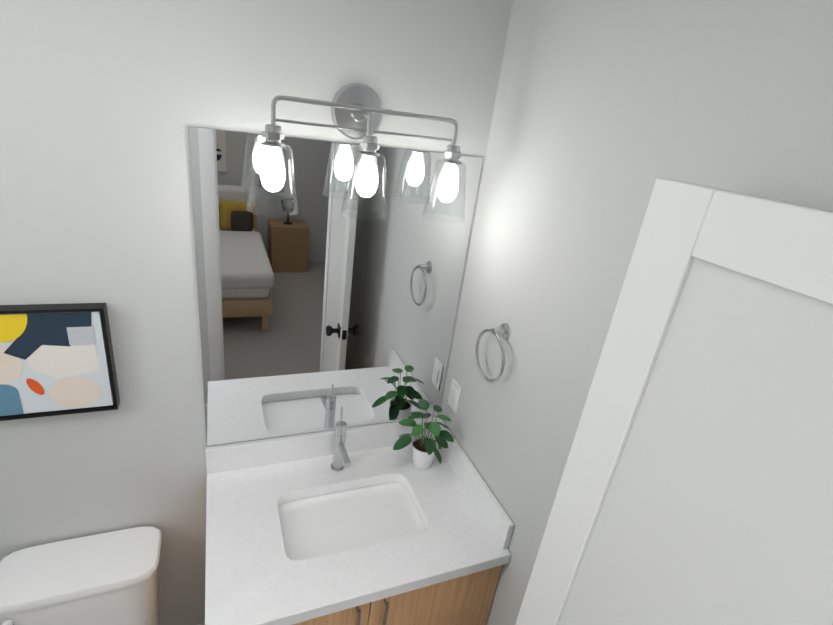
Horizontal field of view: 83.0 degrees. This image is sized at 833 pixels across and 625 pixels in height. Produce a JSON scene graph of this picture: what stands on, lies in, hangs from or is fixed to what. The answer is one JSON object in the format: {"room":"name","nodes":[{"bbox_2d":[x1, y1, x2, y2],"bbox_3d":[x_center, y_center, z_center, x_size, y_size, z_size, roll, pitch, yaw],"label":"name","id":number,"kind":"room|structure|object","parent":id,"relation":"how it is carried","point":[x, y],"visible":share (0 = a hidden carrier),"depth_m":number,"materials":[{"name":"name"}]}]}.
{"room":"bathroom","nodes":[
{"label":"bathroom","id":0,"kind":"room"},
{"bbox_2d":[0,0,511,624],"bbox_3d":[-1.049,0.206,1.366,2.740,2.440,0.120,-2,25,-23],"label":"wall","id":1,"kind":"structure","parent":0,"point":[100,100],"depth_m":1.24,"materials":[{"name":"grey paint"}]},
{"bbox_2d":[0,303,119,420],"bbox_3d":[-0.999,0.133,1.256,0.320,0.320,0.038,-2,25,-23],"label":"picture frame","id":2,"kind":"object","parent":1,"relation":"attached to","point":[56,359],"visible":1,"depth_m":1.25,"materials":[{"name":"black metal"}]},
{"bbox_2d":[189,127,482,445],"bbox_3d":[-0.242,-0.026,1.529,0.845,0.992,0.006,-2,25,-23],"label":"mirror","id":3,"kind":"object","parent":1,"relation":"attached to","point":[318,310],"visible":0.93,"depth_m":1.49,"materials":[{"name":"clear glass"}]},
{"bbox_2d":[246,83,466,223],"bbox_3d":[-0.137,-0.433,1.262,0.612,0.327,0.198,-2,25,-23],"label":"sconce","id":4,"kind":"object","parent":1,"relation":"attached to","point":[357,111],"visible":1,"depth_m":1.24,"materials":[{"name":"grey metal"}]},
{"bbox_2d":[440,0,832,624],"bbox_3d":[0.468,0.502,1.162,0.120,2.440,1.530,-2,25,-23],"label":"wall","id":5,"kind":"structure","parent":0,"point":[584,126],"depth_m":1.12,"materials":[{"name":"grey paint"}]},
{"bbox_2d":[448,378,460,413],"bbox_3d":[0.140,0.311,1.762,0.008,0.116,0.072,-2,25,-23],"label":"switch plate","id":6,"kind":"object","parent":5,"relation":"attached to","point":[454,394],"visible":1,"depth_m":1.75,"materials":[{"name":"white plastic"}]},
{"bbox_2d":[475,323,509,382],"bbox_3d":[0.242,0.122,1.452,0.046,0.189,0.166,-2,25,-23],"label":"towel ring","id":7,"kind":"object","parent":5,"relation":"attached to","point":[503,330],"visible":1,"depth_m":1.42,"materials":[{"name":"grey metal"}]},
{"bbox_2d":[515,178,832,624],"bbox_3d":[0.370,0.864,0.802,0.182,2.020,0.699,-2,25,-23],"label":"door","id":8,"kind":"structure","parent":5,"relation":"in","point":[696,485],"depth_m":0.65,"materials":[{"name":"white paint"}]},
{"bbox_3d":[-0.904,1.705,1.160,2.740,0.100,1.790,-2,25,-23],"label":"floor","id":9,"kind":"structure","parent":0,"visible":0},
{"bbox_2d":[0,526,161,624],"bbox_3d":[-0.983,1.184,1.343,0.452,0.688,0.747,-2,25,-23],"label":"toilet","id":10,"kind":"object","parent":9,"relation":"on","point":[111,578],"visible":1,"depth_m":1.42,"materials":[{"name":"white ceramic"}]},
{"bbox_2d":[205,407,513,624],"bbox_3d":[-0.249,0.923,1.639,0.860,1.120,0.586,-2,25,-23],"label":"bathroom vanity","id":11,"kind":"object","parent":9,"relation":"on","point":[341,524],"visible":0.96,"depth_m":1.48,"materials":[{"name":"oak"},{"name":"satin steel"}]},
{"bbox_2d":[393,399,453,468],"bbox_3d":[0.017,0.463,1.697,0.197,0.241,0.209,-2,25,-23],"label":"plant","id":12,"kind":"object","parent":11,"relation":"on","point":[425,451],"visible":1,"depth_m":1.71,"materials":[{"name":"green plant"}]}
]}

